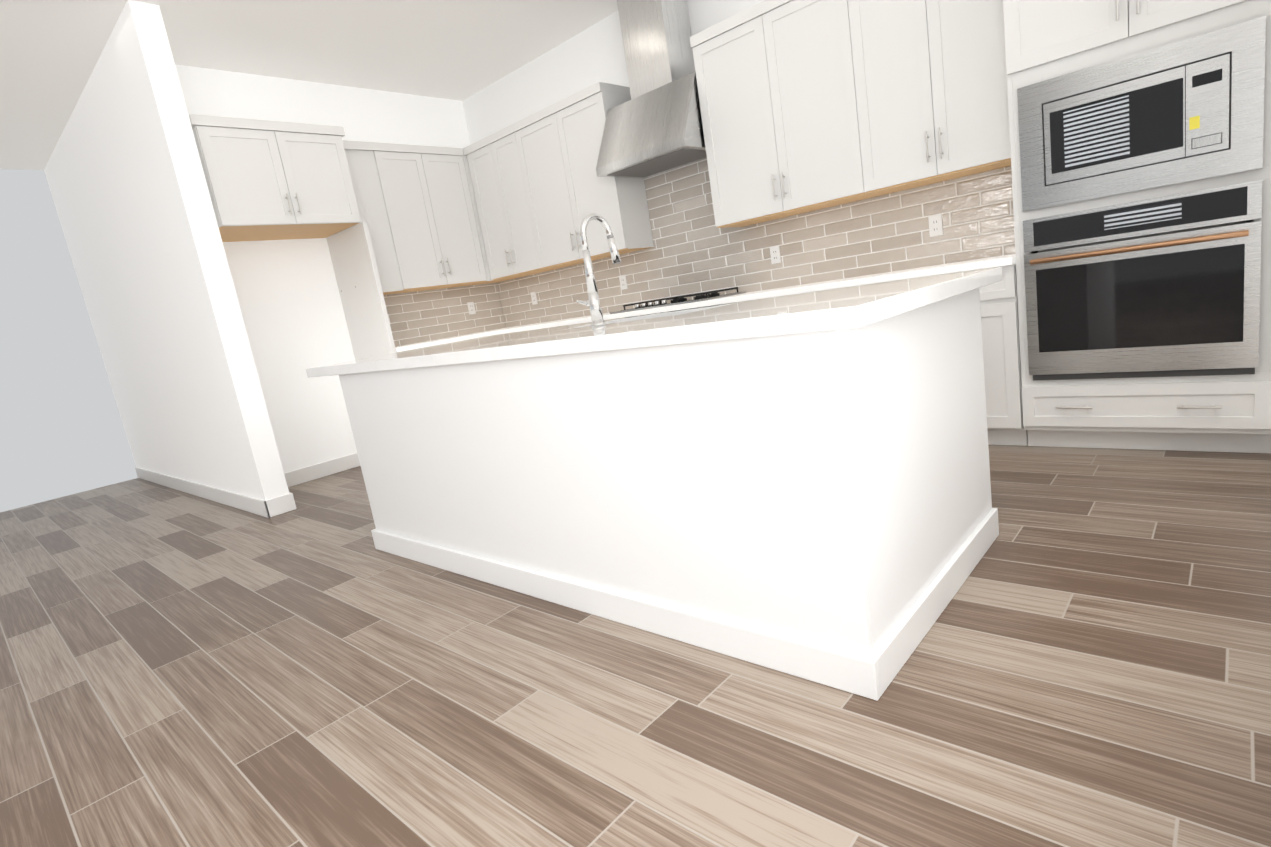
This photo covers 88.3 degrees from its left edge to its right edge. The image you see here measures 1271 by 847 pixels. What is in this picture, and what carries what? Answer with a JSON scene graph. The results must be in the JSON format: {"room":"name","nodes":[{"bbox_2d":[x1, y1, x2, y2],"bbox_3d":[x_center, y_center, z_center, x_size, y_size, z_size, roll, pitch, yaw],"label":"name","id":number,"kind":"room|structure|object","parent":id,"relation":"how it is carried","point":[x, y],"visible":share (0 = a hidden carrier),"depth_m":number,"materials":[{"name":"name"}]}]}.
{"room":"kitchen","nodes":[
{"label":"kitchen","id":0,"kind":"room"},
{"bbox_2d":[44,0,288,500],"bbox_3d":[-3.990,-0.932,5.345,3.845,3.100,0.150,1,15,43],"label":"wall","id":1,"kind":"structure","parent":0,"point":[212,346],"depth_m":4.55,"materials":[{"name":"white paint"}]},
{"bbox_2d":[135,467,272,517],"bbox_3d":[-3.807,0.536,5.559,3.859,0.114,0.014,1,15,43],"label":"baseboard","id":2,"kind":"structure","parent":1,"relation":"attached to","point":[246,503],"depth_m":5.05,"materials":[{"name":"white wood"}]},
{"bbox_2d":[269,492,296,510],"bbox_3d":[-2.584,0.514,4.650,0.829,0.114,0.014,1,15,43],"label":"baseboard","id":3,"kind":"structure","parent":1,"relation":"attached to","point":[276,506],"depth_m":4.33,"materials":[{"name":"white wood"}]},
{"bbox_2d":[0,0,617,169],"bbox_3d":[-4.216,-1.797,1.438,8.790,0.100,11.150,1,15,43],"label":"ceiling","id":4,"kind":"structure","parent":0,"point":[52,50],"depth_m":4.61,"materials":[{"name":"white paint"}]},
{"bbox_2d":[180,65,501,471],"bbox_3d":[-2.343,-1.254,5.648,0.150,3.100,2.610,1,15,43],"label":"wall","id":5,"kind":"structure","parent":0,"point":[289,289],"depth_m":5.22,"materials":[{"name":"white paint"}]},
{"bbox_2d":[189,114,360,241],"bbox_3d":[-2.635,-1.721,4.705,0.685,0.677,0.980,1,15,43],"label":"upper cabinet","id":6,"kind":"object","parent":5,"relation":"attached to","point":[272,180],"visible":0.96,"depth_m":4.48,"materials":[{"name":"white paint"}]},
{"bbox_2d":[284,453,359,486],"bbox_3d":[-2.571,0.386,5.308,0.014,0.114,1.029,1,15,43],"label":"baseboard","id":7,"kind":"structure","parent":5,"relation":"attached to","point":[313,472],"depth_m":5.32,"materials":[{"name":"white wood"}]},
{"bbox_2d":[334,140,486,294],"bbox_3d":[-1.968,-1.754,5.664,0.365,1.177,1.180,1,15,43],"label":"upper cabinet","id":8,"kind":"object","parent":5,"relation":"attached to","point":[415,208],"visible":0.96,"depth_m":5.57,"materials":[{"name":"white paint"}]},
{"bbox_2d":[383,283,506,346],"bbox_3d":[-1.870,-1.002,6.045,0.011,0.453,1.530,1,15,43],"label":"backsplash","id":9,"kind":"structure","parent":5,"relation":"attached to","point":[427,315],"depth_m":6.11,"materials":[{"name":"tile"}]},
{"bbox_2d":[467,302,475,314],"bbox_3d":[-1.587,-1.116,6.340,0.008,0.116,0.072,1,15,43],"label":"electrical outlet","id":10,"kind":"object","parent":9,"relation":"attached to","point":[471,308],"visible":1,"depth_m":6.34,"materials":[{"name":"white plastic"}]},
{"bbox_2d":[0,445,1270,846],"bbox_3d":[-3.718,1.308,2.031,8.790,0.100,11.150,1,15,43],"label":"floor","id":11,"kind":"structure","parent":0,"point":[1088,661],"depth_m":1.73,"materials":[{"name":"brown wood"}]},
{"bbox_2d":[326,222,395,359],"bbox_3d":[-2.122,-0.598,5.304,0.653,1.884,0.036,1,15,43],"label":"panel","id":12,"kind":"object","parent":11,"relation":"on","point":[351,251],"visible":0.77,"depth_m":5.17,"materials":[{"name":"white paint"}]},
{"bbox_2d":[339,288,998,700],"bbox_3d":[-0.075,0.083,2.722,2.553,0.884,1.088,1,15,43],"label":"kitchen island","id":13,"kind":"object","parent":11,"relation":"on","point":[815,506],"visible":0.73,"depth_m":1.86,"materials":[{"name":"white"}]},
{"bbox_2d":[306,267,1001,377],"bbox_3d":[-0.226,-0.374,2.730,2.880,0.045,1.135,1,15,43],"label":"island countertop","id":14,"kind":"structure","parent":13,"relation":"on","point":[847,307],"depth_m":1.91,"materials":[{"name":"stone"}]},
{"bbox_2d":[576,213,620,326],"bbox_3d":[-0.159,-0.630,2.695,0.130,0.442,0.217,1,15,43],"label":"faucet","id":15,"kind":"object","parent":14,"relation":"on","point":[593,303],"visible":1,"depth_m":2.62,"materials":[{"name":"silver metal"}]},
{"bbox_2d":[704,293,801,306],"bbox_3d":[0.959,-0.392,4.310,0.700,0.894,0.610,1,15,43],"label":"base cabinet","id":16,"kind":"object","parent":11,"relation":"on","point":[800,293],"depth_m":4.00,"materials":[{"name":"white paint"}]},
{"bbox_2d":[807,281,890,292],"bbox_3d":[1.413,-0.385,3.891,0.535,0.894,0.610,1,15,43],"label":"base cabinet","id":17,"kind":"object","parent":11,"relation":"on","point":[888,281],"depth_m":3.58,"materials":[{"name":"white paint"}]},
{"bbox_2d":[895,264,1027,445],"bbox_3d":[1.816,-0.379,3.520,0.560,0.894,0.610,1,15,43],"label":"base cabinet","id":18,"kind":"object","parent":11,"relation":"on","point":[1000,341],"depth_m":3.17,"materials":[{"name":"white paint"}]},
{"bbox_2d":[395,330,490,351],"bbox_3d":[-1.805,-0.685,5.650,0.649,0.034,0.900,1,15,43],"label":"countertop","id":19,"kind":"structure","parent":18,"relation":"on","point":[486,333],"depth_m":5.47,"materials":[{"name":"stone"}]},
{"bbox_2d":[491,254,1015,334],"bbox_3d":[0.203,-0.849,4.825,4.714,0.034,0.654,1,15,43],"label":"countertop","id":20,"kind":"structure","parent":18,"relation":"on","point":[996,261],"depth_m":3.78,"materials":[{"name":"stone"}]},
{"bbox_2d":[610,287,745,313],"bbox_3d":[0.292,-0.886,4.714,0.850,0.050,0.520,1,15,43],"label":"cooktop","id":21,"kind":"object","parent":20,"relation":"in","point":[677,300],"visible":1,"depth_m":4.55,"materials":[{"name":"silver metal"}]},
{"bbox_2d":[1003,0,1270,452],"bbox_3d":[2.218,-1.174,2.847,0.916,2.562,0.653,1,15,43],"label":"tall cabinet","id":22,"kind":"object","parent":11,"relation":"on","point":[1047,39],"visible":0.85,"depth_m":2.73,"materials":[{"name":"white paint"}]},
{"bbox_2d":[1017,15,1265,211],"bbox_3d":[2.154,-1.262,2.814,0.780,0.519,0.505,1,15,43],"label":"microwave","id":23,"kind":"object","parent":22,"relation":"in","point":[1186,110],"visible":1,"depth_m":2.60,"materials":[{"name":"silver metal"}]},
{"bbox_2d":[1023,179,1261,380],"bbox_3d":[2.245,-0.609,2.924,0.780,0.734,0.625,1,15,43],"label":"wall oven","id":24,"kind":"object","parent":22,"relation":"in","point":[1166,286],"visible":1,"depth_m":2.71,"materials":[{"name":"silver metal"}]},
{"bbox_2d":[460,0,1008,327],"bbox_3d":[0.654,-1.560,4.733,5.790,3.100,0.150,1,15,43],"label":"wall","id":25,"kind":"structure","parent":0,"point":[596,54],"depth_m":5.32,"materials":[{"name":"white paint"}]},
{"bbox_2d":[462,149,514,285],"bbox_3d":[-1.474,-1.940,6.221,0.331,1.177,0.351,1,15,43],"label":"cabinet filler","id":26,"kind":"object","parent":25,"relation":"attached to","point":[476,216],"visible":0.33,"depth_m":6.01,"materials":[{"name":"white paint"}]},
{"bbox_2d":[463,123,567,280],"bbox_3d":[-1.074,-1.936,5.866,0.736,1.176,0.330,1,15,43],"label":"upper cabinet","id":27,"kind":"object","parent":25,"relation":"attached to","point":[496,173],"depth_m":5.73,"materials":[{"name":"white paint"}]},
{"bbox_2d":[515,82,653,269],"bbox_3d":[-0.429,-1.926,5.271,1.020,1.176,0.330,1,15,43],"label":"upper cabinet","id":28,"kind":"object","parent":25,"relation":"attached to","point":[542,190],"depth_m":5.09,"materials":[{"name":"white paint"}]},
{"bbox_2d":[596,0,706,177],"bbox_3d":[0.098,-2.398,4.477,0.800,1.201,0.518,1,15,43],"label":"range hood","id":29,"kind":"object","parent":25,"relation":"attached to","point":[653,126],"visible":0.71,"depth_m":4.40,"materials":[{"name":"silver metal"}]},
{"bbox_2d":[495,158,1014,326],"bbox_3d":[0.326,-1.488,4.949,4.716,1.119,0.009,1,15,43],"label":"backsplash","id":30,"kind":"structure","parent":25,"relation":"attached to","point":[694,249],"depth_m":4.51,"materials":[{"name":"tile"}]},
{"bbox_2d":[531,292,537,304],"bbox_3d":[-0.966,-1.192,6.235,0.072,0.116,0.008,1,15,43],"label":"electrical outlet","id":31,"kind":"object","parent":30,"relation":"attached to","point":[534,298],"visible":1,"depth_m":6.23,"materials":[{"name":"white plastic"}]},
{"bbox_2d":[619,275,627,289],"bbox_3d":[-0.102,-1.172,5.440,0.072,0.116,0.008,1,15,43],"label":"electrical outlet","id":32,"kind":"object","parent":30,"relation":"attached to","point":[623,281],"visible":1,"depth_m":5.44,"materials":[{"name":"white plastic"}]},
{"bbox_2d":[770,245,780,263],"bbox_3d":[0.954,-1.151,4.469,0.072,0.116,0.008,1,15,43],"label":"electrical outlet","id":33,"kind":"object","parent":30,"relation":"attached to","point":[775,254],"visible":1,"depth_m":4.47,"materials":[{"name":"white plastic"}]},
{"bbox_2d":[928,214,942,236],"bbox_3d":[1.723,-1.136,3.761,0.072,0.116,0.008,1,15,43],"label":"electrical outlet","id":34,"kind":"object","parent":30,"relation":"attached to","point":[935,226],"visible":1,"depth_m":3.76,"materials":[{"name":"white plastic"}]},
{"bbox_2d":[690,0,875,227],"bbox_3d":[0.925,-1.905,4.024,1.019,1.176,0.330,1,15,43],"label":"upper cabinet","id":35,"kind":"object","parent":25,"relation":"attached to","point":[808,105],"depth_m":3.88,"materials":[{"name":"white paint"}]},
{"bbox_2d":[850,0,1010,195],"bbox_3d":[1.587,-1.894,3.413,0.783,1.176,0.330,1,15,43],"label":"upper cabinet","id":36,"kind":"object","parent":25,"relation":"attached to","point":[931,75],"depth_m":3.34,"materials":[{"name":"white paint"}]}
]}

